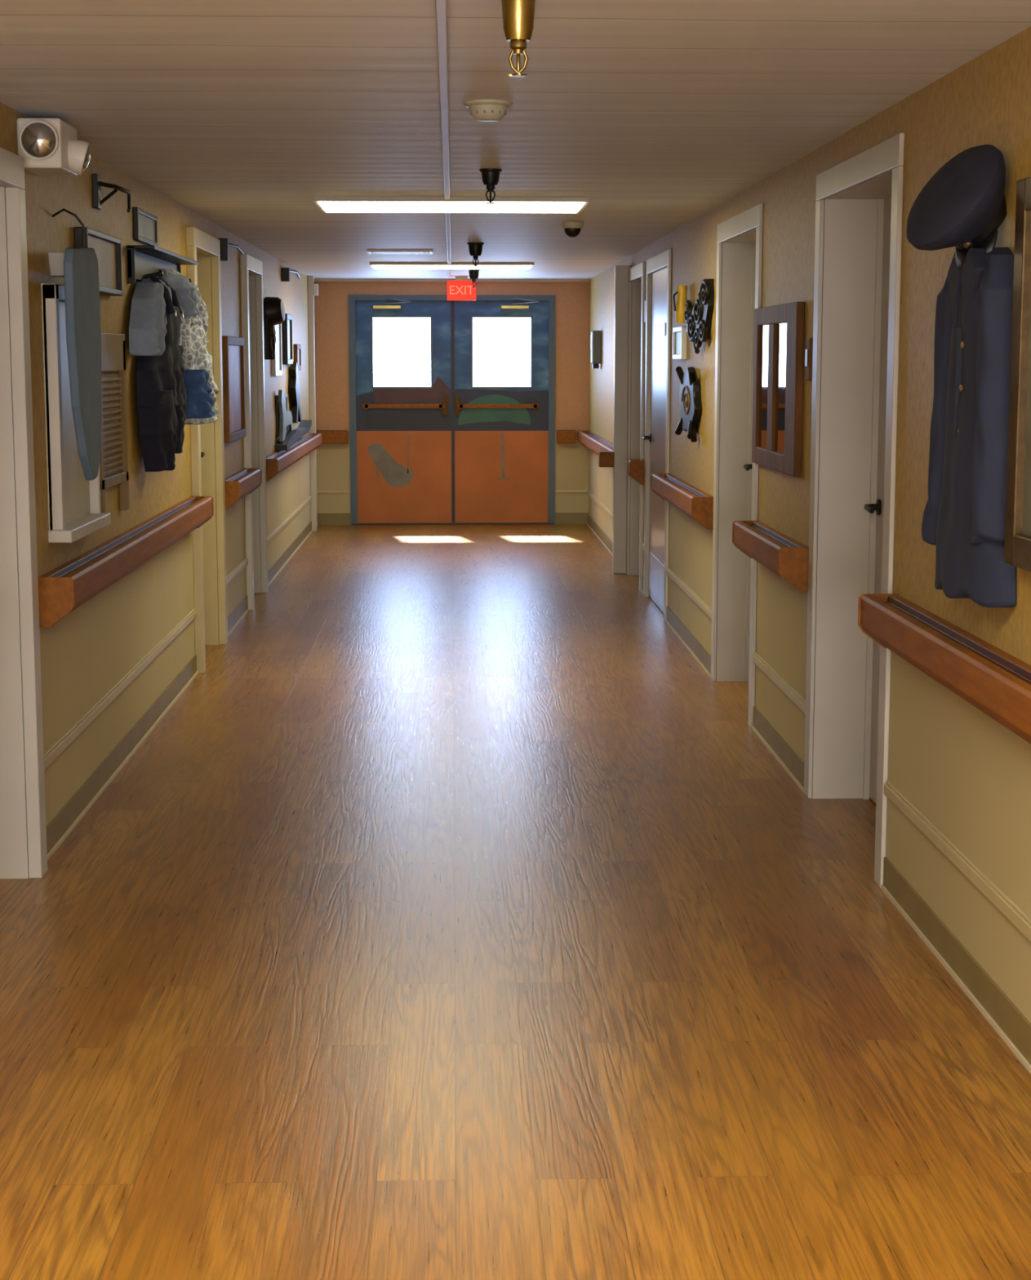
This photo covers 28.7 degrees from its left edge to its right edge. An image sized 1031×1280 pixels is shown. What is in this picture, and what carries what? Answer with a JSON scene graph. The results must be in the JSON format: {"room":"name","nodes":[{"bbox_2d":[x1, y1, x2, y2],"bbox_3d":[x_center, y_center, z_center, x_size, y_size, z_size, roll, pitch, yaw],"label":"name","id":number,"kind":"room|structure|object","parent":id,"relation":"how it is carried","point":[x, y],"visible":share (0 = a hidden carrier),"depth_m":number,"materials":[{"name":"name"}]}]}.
{"room":"nursing home corridor","nodes":[
{"label":"nursing home corridor","id":0,"kind":"room"},
{"bbox_2d":[0,102,311,825],"bbox_3d":[-1.699,-0.698,7.981,0.340,2.270,22.100,0,8,-2],"label":"wall","id":1,"kind":"structure","parent":0,"point":[85,654],"depth_m":7.92,"materials":[{"name":"paint"}]},
{"bbox_2d":[0,184,28,879],"bbox_3d":[-1.548,-0.238,5.414,0.200,2.070,1.080,0,8,-2],"label":"frame","id":2,"kind":"object","parent":1,"relation":"attached to","point":[14,858],"visible":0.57,"depth_m":5.96,"materials":[{"name":"white paint"}]},
{"bbox_2d":[0,146,47,878],"bbox_3d":[-1.428,-0.265,5.414,0.040,2.125,1.190,0,8,-2],"label":"door frame","id":3,"kind":"structure","parent":1,"relation":"attached to","point":[11,165],"depth_m":5.92,"materials":[{"name":"white paint"}]},
{"bbox_2d":[16,117,91,176],"bbox_3d":[-1.377,-1.476,6.040,0.191,0.151,0.348,0,8,-2],"label":"emergency light","id":4,"kind":"object","parent":1,"relation":"attached to","point":[48,147],"visible":1,"depth_m":5.95,"materials":[{"name":"white plastic"}]},
{"bbox_2d":[48,208,102,479],"bbox_3d":[-1.427,-0.946,6.471,0.117,0.868,0.480,0,8,-2],"label":"ironing board","id":5,"kind":"object","parent":1,"relation":"attached to","point":[79,267],"visible":1,"depth_m":6.42,"materials":[{"name":"grey fabric"}]},
{"bbox_2d":[40,283,111,542],"bbox_3d":[-1.452,-0.759,6.688,0.075,0.810,0.740,0,8,-2],"label":"shadow box","id":6,"kind":"object","parent":1,"relation":"attached to","point":[74,501],"visible":0.7,"depth_m":6.38,"materials":[{"name":"white paint"}]},
{"bbox_2d":[74,226,123,296],"bbox_3d":[-1.485,-1.346,7.200,0.045,0.210,0.720,0,8,-2],"label":"framed picture","id":7,"kind":"object","parent":1,"relation":"attached to","point":[108,248],"visible":0.77,"depth_m":7.30,"materials":[{"name":"black metal"}]},
{"bbox_2d":[92,173,131,212],"bbox_3d":[-1.471,-1.624,7.347,0.077,0.120,0.329,0,8,1],"label":"wall bracket","id":8,"kind":"object","parent":1,"relation":"attached to","point":[97,199],"visible":1,"depth_m":7.23,"materials":[{"name":"black metal"}]},
{"bbox_2d":[99,332,129,512],"bbox_3d":[-1.498,-0.796,7.459,0.030,0.670,0.600,0,8,-2],"label":"washboard","id":9,"kind":"object","parent":1,"relation":"attached to","point":[113,463],"visible":0.65,"depth_m":7.51,"materials":[{"name":"brown wood"}]},
{"bbox_2d":[38,496,213,627],"bbox_3d":[-1.472,-0.370,8.024,0.113,0.156,3.664,0,8,-2],"label":"handrail","id":10,"kind":"object","parent":1,"relation":"attached to","point":[69,585],"visible":0.92,"depth_m":7.10,"materials":[{"name":"brown wood"}]},
{"bbox_2d":[133,207,158,246],"bbox_3d":[-1.535,-1.712,8.375,0.020,0.130,0.550,0,8,-2],"label":"framed picture","id":11,"kind":"object","parent":1,"relation":"attached to","point":[144,224],"visible":0.86,"depth_m":8.33,"materials":[{"name":"black metal"}]},
{"bbox_2d":[126,244,198,284],"bbox_3d":[-1.498,-1.577,8.633,0.110,0.150,1.380,0,8,-2],"label":"shelf","id":12,"kind":"object","parent":1,"relation":"attached to","point":[144,261],"visible":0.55,"depth_m":8.27,"materials":[{"name":"black metal"}]},
{"bbox_2d":[128,275,186,471],"bbox_3d":[-1.446,-1.101,8.327,0.146,0.797,0.920,0,8,-2],"label":"jacket","id":13,"kind":"object","parent":12,"relation":"hanging from","point":[155,337],"visible":1,"depth_m":8.12,"materials":[{"name":"grey fabric"}]},
{"bbox_2d":[156,268,218,424],"bbox_3d":[-1.432,-1.297,8.952,0.215,0.672,0.930,0,8,-2],"label":"dress","id":14,"kind":"object","parent":12,"relation":"hanging from","point":[200,384],"visible":0.51,"depth_m":8.77,"materials":[{"name":"grey fabric"}]},
{"bbox_2d":[46,520,312,860],"bbox_3d":[-1.519,0.392,8.039,0.014,0.095,21.900,0,8,-2],"label":"baseboard","id":15,"kind":"structure","parent":1,"relation":"attached to","point":[64,822],"depth_m":7.92,"materials":[{"name":"plastic"}]},
{"bbox_2d":[44,491,317,770],"bbox_3d":[-1.519,0.137,8.003,0.014,0.041,21.900,0,8,-2],"label":"trim","id":16,"kind":"structure","parent":1,"relation":"attached to","point":[53,753],"depth_m":7.88,"materials":[{"name":"beige wood"}]},
{"bbox_2d":[186,226,227,673],"bbox_3d":[-1.584,-0.988,10.394,0.040,2.175,1.100,0,8,-2],"label":"door frame","id":17,"kind":"structure","parent":1,"relation":"attached to","point":[196,239],"depth_m":10.73,"materials":[{"name":"beige wood"}]},
{"bbox_2d":[196,249,218,644],"bbox_3d":[-1.654,-0.960,10.396,0.100,2.120,0.990,0,8,-2],"label":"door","id":18,"kind":"structure","parent":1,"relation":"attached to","point":[204,266],"depth_m":10.88,"materials":[{"name":"beige wood"}]},
{"bbox_2d":[218,238,244,261],"bbox_3d":[-1.588,-2.186,11.362,0.055,0.120,0.605,1,8,4],"label":"wall bracket","id":19,"kind":"object","parent":1,"relation":"attached to","point":[224,244],"visible":0.86,"depth_m":11.07,"materials":[{"name":"black metal"}]},
{"bbox_2d":[222,335,245,443],"bbox_3d":[-1.624,-1.449,11.617,0.040,0.590,0.900,0,8,-2],"label":"framed picture","id":20,"kind":"object","parent":1,"relation":"attached to","point":[233,347],"visible":0.85,"depth_m":11.55,"materials":[{"name":"brown wood"}]},
{"bbox_2d":[224,468,262,509],"bbox_3d":[-1.587,-0.882,11.687,0.113,0.156,1.304,0,8,-2],"label":"handrail","id":21,"kind":"object","parent":1,"relation":"attached to","point":[244,482],"visible":0.89,"depth_m":11.38,"materials":[{"name":"brown wood"}]},
{"bbox_2d":[240,253,268,610],"bbox_3d":[-1.661,-1.332,12.854,0.040,2.175,1.030,0,8,-2],"label":"door frame","id":22,"kind":"structure","parent":1,"relation":"attached to","point":[250,264],"depth_m":12.52,"materials":[{"name":"white paint"}]},
{"bbox_2d":[248,271,261,592],"bbox_3d":[-1.731,-1.304,12.856,0.100,2.120,0.920,0,8,-2],"label":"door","id":23,"kind":"structure","parent":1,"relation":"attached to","point":[252,296],"depth_m":13.27,"materials":[{"name":"white paint"}]},
{"bbox_2d":[262,288,284,359],"bbox_3d":[-1.656,-2.168,13.787,0.157,0.497,0.348,0,8,-2],"label":"hat","id":24,"kind":"object","parent":1,"relation":"attached to","point":[273,307],"visible":0.98,"depth_m":13.71,"materials":[{"name":"fabric"}]},
{"bbox_2d":[271,323,282,376],"bbox_3d":[-1.721,-2.118,14.525,0.030,0.430,0.550,0,8,-2],"label":"framed picture","id":25,"kind":"object","parent":1,"relation":"attached to","point":[277,364],"visible":0.48,"depth_m":14.60,"materials":[{"name":"white plastic"}]},
{"bbox_2d":[282,313,293,364],"bbox_3d":[-1.744,-2.301,15.434,0.040,0.380,0.500,0,8,-2],"label":"framed picture","id":26,"kind":"object","parent":1,"relation":"attached to","point":[287,335],"visible":0.93,"depth_m":15.21,"materials":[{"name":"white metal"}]},
{"bbox_2d":[274,361,311,450],"bbox_3d":[-1.727,-1.855,15.749,0.090,0.630,2.600,0,8,-2],"label":"wall sculpture","id":27,"kind":"object","parent":1,"relation":"attached to","point":[286,440],"visible":0.99,"depth_m":15.63,"materials":[{"name":"black metal"}]},
{"bbox_2d":[266,433,322,482],"bbox_3d":[-1.714,-1.452,15.760,0.113,0.156,4.614,0,8,-2],"label":"handrail","id":28,"kind":"object","parent":1,"relation":"attached to","point":[277,461],"visible":0.88,"depth_m":14.77,"materials":[{"name":"brown wood"}]},
{"bbox_2d":[307,275,317,531],"bbox_3d":[-1.820,-2.112,18.084,0.050,2.270,0.100,0,8,-2],"label":"trim","id":29,"kind":"structure","parent":1,"relation":"attached to","point":[310,278],"depth_m":18.03,"materials":[{"name":"white paint"}]},
{"bbox_2d":[314,281,589,524],"bbox_3d":[-0.594,-2.221,18.865,2.550,2.270,0.200,0,8,-2],"label":"wall","id":30,"kind":"structure","parent":0,"point":[571,298],"depth_m":18.72,"materials":[{"name":"paint"}]},
{"bbox_2d":[315,430,348,444],"bbox_3d":[-1.704,-1.885,18.726,0.300,0.123,0.100,0,8,-2],"label":"handrail","id":31,"kind":"object","parent":30,"relation":"attached to","point":[329,437],"visible":0.74,"depth_m":18.68,"materials":[{"name":"brown wood"}]},
{"bbox_2d":[355,300,453,523],"bbox_3d":[-1.050,-2.121,18.804,0.923,2.090,0.040,0,8,-2],"label":"leaf","id":32,"kind":"object","parent":30,"relation":"attached to","point":[427,498],"visible":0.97,"depth_m":18.84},
{"bbox_2d":[367,443,414,488],"bbox_3d":[-1.166,-1.630,18.848,0.440,0.415,0.002,0,8,-2],"label":"decal","id":33,"kind":"object","parent":32,"relation":"attached to","point":[395,474],"visible":1,"depth_m":18.85},
{"bbox_2d":[370,315,432,388],"bbox_3d":[-1.054,-2.670,18.703,0.571,0.671,0.008,0,8,-2],"label":"bead","id":34,"kind":"object","parent":32,"relation":"attached to","point":[371,316],"visible":1,"depth_m":18.68,"materials":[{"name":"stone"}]},
{"bbox_2d":[355,391,451,431],"bbox_3d":[-1.041,-2.142,18.780,0.880,0.387,0.002,0,8,-2],"label":"hills","id":35,"kind":"object","parent":32,"relation":"attached to","point":[368,397],"visible":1,"depth_m":18.78,"materials":[{"name":"grey paint"}]},
{"bbox_2d":[363,404,444,408],"bbox_3d":[-1.040,-2.171,18.722,0.750,0.040,0.030,0,8,-2],"label":"push bar","id":36,"kind":"object","parent":32,"relation":"attached to","point":[370,406],"visible":1,"depth_m":18.71,"materials":[{"name":"brown metal"}]},
{"bbox_2d":[364,410,451,430],"bbox_3d":[-1.004,-2.044,18.793,0.805,0.180,0.002,0,8,-2],"label":"lawn","id":37,"kind":"structure","parent":32,"relation":"attached to","point":[400,420],"depth_m":18.79,"materials":[{"name":"grey paint"}]},
{"bbox_2d":[373,376,450,404],"bbox_3d":[-0.964,-2.322,18.756,0.725,0.260,0.002,0,8,-2],"label":"barn","id":38,"kind":"object","parent":32,"relation":"attached to","point":[434,395],"visible":1,"depth_m":18.76,"materials":[{"name":"brown paint"}]},
{"bbox_2d":[450,300,454,522],"bbox_3d":[-0.583,-2.125,18.794,0.030,2.060,0.008,0,8,-2],"label":"astragal","id":39,"kind":"object","parent":32,"relation":"attached to","point":[451,301],"visible":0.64,"depth_m":18.79,"materials":[{"name":"metal"}]},
{"bbox_2d":[314,279,589,281],"bbox_3d":[-0.590,-3.317,18.596,2.550,0.025,0.030,0,8,-2],"label":"trim","id":40,"kind":"structure","parent":30,"relation":"attached to","point":[315,280],"depth_m":18.58,"materials":[{"name":"white paint"}]},
{"bbox_2d":[348,294,555,524],"bbox_3d":[-0.586,-2.135,18.776,1.910,2.125,0.039,0,8,-2],"label":"frame","id":41,"kind":"object","parent":30,"relation":"attached to","point":[352,298],"visible":0.93,"depth_m":18.70,"materials":[{"name":"metal"}]},
{"bbox_2d":[317,512,588,524],"bbox_3d":[-0.591,-1.137,18.912,2.550,0.110,0.008,0,8,-2],"label":"baseboard","id":42,"kind":"structure","parent":30,"relation":"attached to","point":[560,517],"depth_m":18.93,"materials":[{"name":"paint"}]},
{"bbox_2d":[373,297,538,481],"bbox_3d":[-0.587,-2.144,18.822,1.880,2.130,0.288,0,8,-2],"label":"hardware piece","id":43,"kind":"object","parent":30,"relation":"in","point":[513,306],"depth_m":18.61,"materials":[{"name":"metal"}]},
{"bbox_2d":[453,300,548,523],"bbox_3d":[-0.126,-2.125,18.832,0.927,2.090,0.040,0,8,-2],"label":"leaf","id":44,"kind":"object","parent":30,"relation":"attached to","point":[480,496],"visible":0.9,"depth_m":18.87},
{"bbox_2d":[457,395,530,425],"bbox_3d":[-0.197,-2.147,18.804,0.680,0.280,0.002,0,8,-2],"label":"hills","id":45,"kind":"object","parent":44,"relation":"attached to","point":[467,415],"visible":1,"depth_m":18.81,"materials":[{"name":"green paint"}]},
{"bbox_2d":[457,404,538,408],"bbox_3d":[-0.160,-2.174,18.749,0.750,0.040,0.030,0,8,-2],"label":"push bar","id":46,"kind":"object","parent":44,"relation":"attached to","point":[464,406],"visible":1,"depth_m":18.73,"materials":[{"name":"brown metal"}]},
{"bbox_2d":[454,389,548,431],"bbox_3d":[-0.129,-2.146,18.808,0.875,0.387,0.002,0,8,-2],"label":"hills","id":47,"kind":"object","parent":44,"relation":"attached to","point":[539,417],"visible":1,"depth_m":18.82,"materials":[{"name":"paint"}]},
{"bbox_2d":[471,315,533,388],"bbox_3d":[-0.127,-2.674,18.731,0.576,0.671,0.008,0,8,-2],"label":"bead","id":48,"kind":"object","parent":44,"relation":"attached to","point":[472,317],"visible":1,"depth_m":18.73,"materials":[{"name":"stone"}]},
{"bbox_2d":[556,430,575,443],"bbox_3d":[0.473,-1.894,18.793,0.175,0.123,0.100,0,8,-2],"label":"handrail","id":49,"kind":"object","parent":30,"relation":"attached to","point":[562,436],"visible":1,"depth_m":18.74,"materials":[{"name":"brown wood"}]},
{"bbox_2d":[0,524,1030,1279],"bbox_3d":[-0.249,0.445,8.187,4.400,0.050,22.100,0,8,-2],"label":"floor","id":50,"kind":"structure","parent":0,"point":[455,921],"depth_m":4.99,"materials":[{"name":"brown wood"}]},
{"bbox_2d":[351,522,554,524],"bbox_3d":[-0.588,-1.101,19.002,1.900,0.014,0.220,0,8,-2],"label":"threshold","id":51,"kind":"object","parent":50,"relation":"on","point":[489,523],"visible":0.71,"depth_m":18.90,"materials":[{"name":"brown metal"}]},
{"bbox_2d":[0,0,1030,279],"bbox_3d":[-0.251,-1.885,7.911,4.400,0.100,22.200,0,8,-2],"label":"ceiling","id":52,"kind":"structure","parent":0,"point":[241,113],"depth_m":5.60,"materials":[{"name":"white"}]},
{"bbox_2d":[366,249,432,253],"bbox_3d":[-0.782,-2.635,13.689,0.440,0.015,0.320,0,8,-2],"label":"ceiling vent","id":53,"kind":"object","parent":52,"relation":"attached to","point":[370,251],"depth_m":13.55,"materials":[{"name":"white metal"}]},
{"bbox_2d":[435,0,451,277],"bbox_3d":[-0.256,-1.760,7.423,0.024,0.012,21.200,0,8,-2],"label":"trim","id":54,"kind":"structure","parent":52,"relation":"attached to","point":[441,6],"depth_m":5.45,"materials":[{"name":"white paint"}]},
{"bbox_2d":[312,196,590,213],"bbox_3d":[-0.298,-2.034,9.434,1.250,0.026,0.660,0,8,-2],"label":"recessed light","id":55,"kind":"object","parent":52,"relation":"in","point":[327,204],"visible":1,"depth_m":9.25,"materials":[{"name":"white plastic"}]},
{"bbox_2d":[317,201,585,213],"bbox_3d":[-0.298,-2.030,9.435,1.210,0.018,0.620,0,8,-2],"label":"diffuser","id":56,"kind":"object","parent":55,"relation":"attached to","point":[327,206],"depth_m":9.36,"materials":[{"name":"white plastic"}]},
{"bbox_2d":[369,262,533,269],"bbox_3d":[-0.494,-2.907,15.671,1.250,0.026,0.660,0,8,-2],"label":"recessed light","id":57,"kind":"object","parent":52,"relation":"in","point":[377,265],"visible":1,"depth_m":15.37,"materials":[{"name":"white"}]},
{"bbox_2d":[372,265,531,269],"bbox_3d":[-0.494,-2.903,15.671,1.210,0.018,0.620,0,8,-2],"label":"diffuser","id":58,"kind":"object","parent":57,"relation":"attached to","point":[377,267],"depth_m":15.61,"materials":[{"name":"white plastic"}]},
{"bbox_2d":[447,276,475,300],"bbox_3d":[-0.483,-3.150,18.072,0.260,0.210,0.060,0,8,-2],"label":"exit sign","id":59,"kind":"object","parent":52,"relation":"hanging from","point":[460,289],"visible":0.92,"depth_m":18.05,"materials":[{"name":"red plastic"}]},
{"bbox_2d":[466,242,484,266],"bbox_3d":[-0.253,-2.440,12.784,0.108,0.150,0.108,0,8,-2],"label":"sprinkler","id":60,"kind":"object","parent":52,"relation":"attached to","point":[475,249],"visible":1,"depth_m":12.75,"materials":[{"name":"black metal"}]},
{"bbox_2d":[463,99,512,121],"bbox_3d":[-0.078,-1.506,5.747,0.140,0.050,0.140,0,8,-2],"label":"smoke detector","id":61,"kind":"object","parent":52,"relation":"attached to","point":[482,110],"visible":1,"depth_m":5.71,"materials":[{"name":"beige plastic"}]},
{"bbox_2d":[479,168,502,204],"bbox_3d":[-0.097,-1.751,7.783,0.086,0.130,0.086,0,8,-2],"label":"sprinkler","id":62,"kind":"object","parent":52,"relation":"attached to","point":[490,176],"visible":1,"depth_m":7.76,"materials":[{"name":"black metal"}]},
{"bbox_2d":[501,0,535,77],"bbox_3d":[0.006,-1.212,4.043,0.082,0.160,0.082,0,8,-2],"label":"sprinkler","id":63,"kind":"object","parent":52,"relation":"attached to","point":[517,15],"visible":1,"depth_m":4.02,"materials":[{"name":"gold metal"}]},
{"bbox_2d":[561,222,583,237],"bbox_3d":[0.307,-2.208,10.864,0.116,0.077,0.116,0,8,-2],"label":"dome security camera","id":64,"kind":"object","parent":52,"relation":"attached to","point":[572,229],"visible":1,"depth_m":10.83,"materials":[{"name":"beige plastic"}]},
{"bbox_2d":[588,26,1030,1022],"bbox_3d":[1.190,-0.710,8.070,0.340,2.270,22.100,0,8,-2],"label":"wall","id":65,"kind":"structure","parent":0,"point":[967,773],"depth_m":5.56,"materials":[{"name":"paint"}]},
{"bbox_2d":[577,430,613,455],"bbox_3d":[0.694,-1.585,16.711,0.113,0.156,4.104,0,8,-2],"label":"handrail","id":66,"kind":"object","parent":65,"relation":"attached to","point":[594,442],"visible":0.58,"depth_m":16.99,"materials":[{"name":"brown wood"}]},
{"bbox_2d":[590,330,601,368],"bbox_3d":[0.689,-2.485,17.252,0.083,0.320,0.200,0,8,-2],"label":"soap dispenser","id":67,"kind":"object","parent":65,"relation":"attached to","point":[596,335],"visible":1,"depth_m":17.15,"materials":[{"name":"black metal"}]},
{"bbox_2d":[598,451,613,466],"bbox_3d":[0.655,-1.305,14.557,0.105,0.110,0.100,0,8,-2],"label":"handrail","id":68,"kind":"object","parent":65,"relation":"attached to","point":[606,459],"visible":1,"depth_m":14.51,"materials":[{"name":"brown wood"}]},
{"bbox_2d":[612,265,631,573],"bbox_3d":[0.763,-1.577,14.517,0.110,2.200,0.110,0,8,-2],"label":"trim","id":69,"kind":"structure","parent":65,"relation":"attached to","point":[621,272],"depth_m":14.46,"materials":[{"name":"white paint"}]},
{"bbox_2d":[626,459,644,484],"bbox_3d":[0.801,-1.109,13.311,0.113,0.156,0.154,0,8,-2],"label":"handrail","id":70,"kind":"object","parent":65,"relation":"attached to","point":[635,468],"visible":0.91,"depth_m":13.23,"materials":[{"name":"brown wood"}]},
{"bbox_2d":[626,261,645,591],"bbox_3d":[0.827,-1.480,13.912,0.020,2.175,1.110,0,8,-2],"label":"door frame","id":71,"kind":"structure","parent":65,"relation":"attached to","point":[637,271],"depth_m":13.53,"materials":[{"name":"white paint"}]},
{"bbox_2d":[644,273,651,596],"bbox_3d":[0.881,-1.237,12.502,0.020,2.085,1.210,0,8,-2],"label":"door stop","id":72,"kind":"object","parent":65,"relation":"attached to","point":[649,323],"visible":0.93,"depth_m":13.08,"materials":[{"name":"white paint"}]},
{"bbox_2d":[648,266,666,613],"bbox_3d":[0.911,-1.241,12.503,0.040,2.077,1.210,0,8,-2],"label":"leaf","id":73,"kind":"object","parent":65,"relation":"attached to","point":[659,278],"visible":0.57,"depth_m":12.57,"materials":[{"name":"grey laminate"}]},
{"bbox_2d":[648,551,664,606],"bbox_3d":[0.889,-0.377,12.618,0.004,0.250,1.130,0,8,-2],"label":"kick plate","id":74,"kind":"object","parent":73,"relation":"attached to","point":[656,569],"visible":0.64,"depth_m":12.66,"materials":[{"name":"metal"}]},
{"bbox_2d":[643,248,671,621],"bbox_3d":[0.874,-1.282,12.496,0.014,2.175,1.390,0,8,-2],"label":"door frame","id":75,"kind":"structure","parent":65,"relation":"attached to","point":[663,260],"depth_m":11.92,"materials":[{"name":"white paint"}]},
{"bbox_2d":[672,325,687,359],"bbox_3d":[0.906,-1.639,11.139,0.030,0.180,0.450,0,8,-2],"label":"framed picture","id":76,"kind":"object","parent":65,"relation":"attached to","point":[679,335],"visible":0.94,"depth_m":11.07,"materials":[{"name":"white plastic"}]},
{"bbox_2d":[672,284,687,323],"bbox_3d":[0.889,-1.802,10.821,0.066,0.200,0.102,3,8,20],"label":"pitcher","id":77,"kind":"object","parent":65,"relation":"attached to","point":[680,307],"visible":0.88,"depth_m":10.81,"materials":[{"name":"yellow metal"}]},
{"bbox_2d":[650,473,713,528],"bbox_3d":[0.879,-0.757,10.792,0.113,0.156,2.024,0,8,-2],"label":"handrail","id":78,"kind":"object","parent":65,"relation":"attached to","point":[695,503],"visible":0.91,"depth_m":10.30,"materials":[{"name":"brown wood"}]},
{"bbox_2d":[675,366,702,442],"bbox_3d":[0.905,-1.244,10.613,0.068,0.385,0.722,0,8,-2],"label":"wall art","id":79,"kind":"object","parent":65,"relation":"attached to","point":[690,396],"visible":1,"depth_m":10.43,"materials":[{"name":"black metal"}]},
{"bbox_2d":[684,279,714,353],"bbox_3d":[0.928,-1.637,10.238,0.043,0.363,0.936,0,8,-2],"label":"wall art","id":80,"kind":"object","parent":65,"relation":"attached to","point":[698,319],"visible":1,"depth_m":10.00},
{"bbox_2d":[715,228,755,680],"bbox_3d":[1.070,-0.771,9.043,0.160,2.120,1.230,0,8,-2],"label":"frame","id":81,"kind":"object","parent":65,"relation":"attached to","point":[736,252],"visible":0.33,"depth_m":9.61,"materials":[{"name":"white paint"}]},
{"bbox_2d":[711,203,763,727],"bbox_3d":[0.982,-0.797,9.037,0.014,2.175,1.340,0,8,-2],"label":"door frame","id":82,"kind":"structure","parent":65,"relation":"attached to","point":[750,219],"depth_m":9.07,"materials":[{"name":"white paint"}]},
{"bbox_2d":[745,242,755,681],"bbox_3d":[1.140,-0.754,9.047,0.020,2.085,1.160,0,8,-2],"label":"door stop","id":83,"kind":"object","parent":65,"relation":"attached to","point":[753,244],"visible":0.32,"depth_m":9.60,"materials":[{"name":"white paint"}]},
{"bbox_2d":[732,520,808,591],"bbox_3d":[0.974,-0.335,7.777,0.113,0.156,1.194,0,8,-2],"label":"handrail","id":84,"kind":"object","parent":65,"relation":"attached to","point":[787,557],"visible":0.95,"depth_m":7.45,"materials":[{"name":"brown wood"}]},
{"bbox_2d":[751,302,804,476],"bbox_3d":[1.011,-0.978,7.815,0.030,0.630,1.040,0,8,-2],"label":"framed mirror","id":85,"kind":"object","parent":65,"relation":"attached to","point":[779,330],"visible":1,"depth_m":7.71,"materials":[{"name":"brown wood"}]},
{"bbox_2d":[586,514,1030,1074],"bbox_3d":[1.016,0.381,8.117,0.014,0.095,21.900,0,8,-2],"label":"baseboard","id":86,"kind":"structure","parent":65,"relation":"attached to","point":[1007,1020],"depth_m":5.34,"materials":[{"name":"plastic"}]},
{"bbox_2d":[586,489,1030,942],"bbox_3d":[1.016,0.126,8.081,0.014,0.041,21.900,0,8,-2],"label":"trim","id":87,"kind":"structure","parent":65,"relation":"attached to","point":[980,880],"depth_m":5.33,"materials":[{"name":"beige wood"}]},
{"bbox_2d":[804,337,813,380],"bbox_3d":[1.037,-0.993,7.132,0.020,0.150,0.070,0,8,-2],"label":"wall thermostat","id":88,"kind":"object","parent":65,"relation":"attached to","point":[809,348],"visible":0.91,"depth_m":7.11,"materials":[{"name":"brown wood"}]},
{"bbox_2d":[811,169,892,798],"bbox_3d":[1.171,-0.408,6.455,0.200,2.120,1.200,0,8,-2],"label":"frame","id":89,"kind":"object","parent":65,"relation":"attached to","point":[850,215],"visible":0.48,"depth_m":7.01,"materials":[{"name":"white paint"}]},
{"bbox_2d":[804,133,904,887],"bbox_3d":[1.063,-0.435,6.448,0.014,2.175,1.310,0,8,-2],"label":"door frame","id":90,"kind":"structure","parent":65,"relation":"attached to","point":[887,155],"depth_m":5.94,"materials":[{"name":"white paint"}]},
{"bbox_2d":[862,199,884,799],"bbox_3d":[1.261,-0.392,6.460,0.020,2.085,1.130,0,8,-2],"label":"door stop","id":91,"kind":"object","parent":65,"relation":"attached to","point":[880,202],"visible":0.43,"depth_m":6.99,"materials":[{"name":"white paint"}]},
{"bbox_2d":[869,196,891,804],"bbox_3d":[1.291,-0.396,6.461,0.040,2.077,1.130,0,8,-2],"label":"leaf","id":92,"kind":"object","parent":65,"relation":"attached to","point":[887,202],"visible":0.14,"depth_m":6.93,"materials":[{"name":"paint"}]},
{"bbox_2d":[857,593,1030,744],"bbox_3d":[1.086,0.167,4.189,0.113,0.156,3.204,0,8,-2],"label":"handrail","id":93,"kind":"object","parent":65,"relation":"attached to","point":[997,683],"visible":1,"depth_m":4.78,"materials":[{"name":"brown wood"}]},
{"bbox_2d":[906,144,1006,270],"bbox_3d":[1.027,-0.997,4.656,0.224,0.292,0.278,0,8,-2],"label":"peaked cap","id":94,"kind":"object","parent":65,"relation":"attached to","point":[962,206],"visible":0.97,"depth_m":4.60,"materials":[{"name":"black fabric"}]},
{"bbox_2d":[921,247,1016,607],"bbox_3d":[1.067,-0.512,4.786,0.100,0.812,0.610,0,8,-2],"label":"coat","id":95,"kind":"object","parent":65,"relation":"attached to","point":[964,513],"visible":0.88,"depth_m":4.62,"materials":[{"name":"blue fabric"}]},
{"bbox_2d":[1004,176,1030,572],"bbox_3d":[1.118,-0.536,4.087,0.050,0.830,0.670,0,8,-2],"label":"framed picture","id":96,"kind":"object","parent":65,"relation":"attached to","point":[1017,541],"visible":1,"depth_m":4.35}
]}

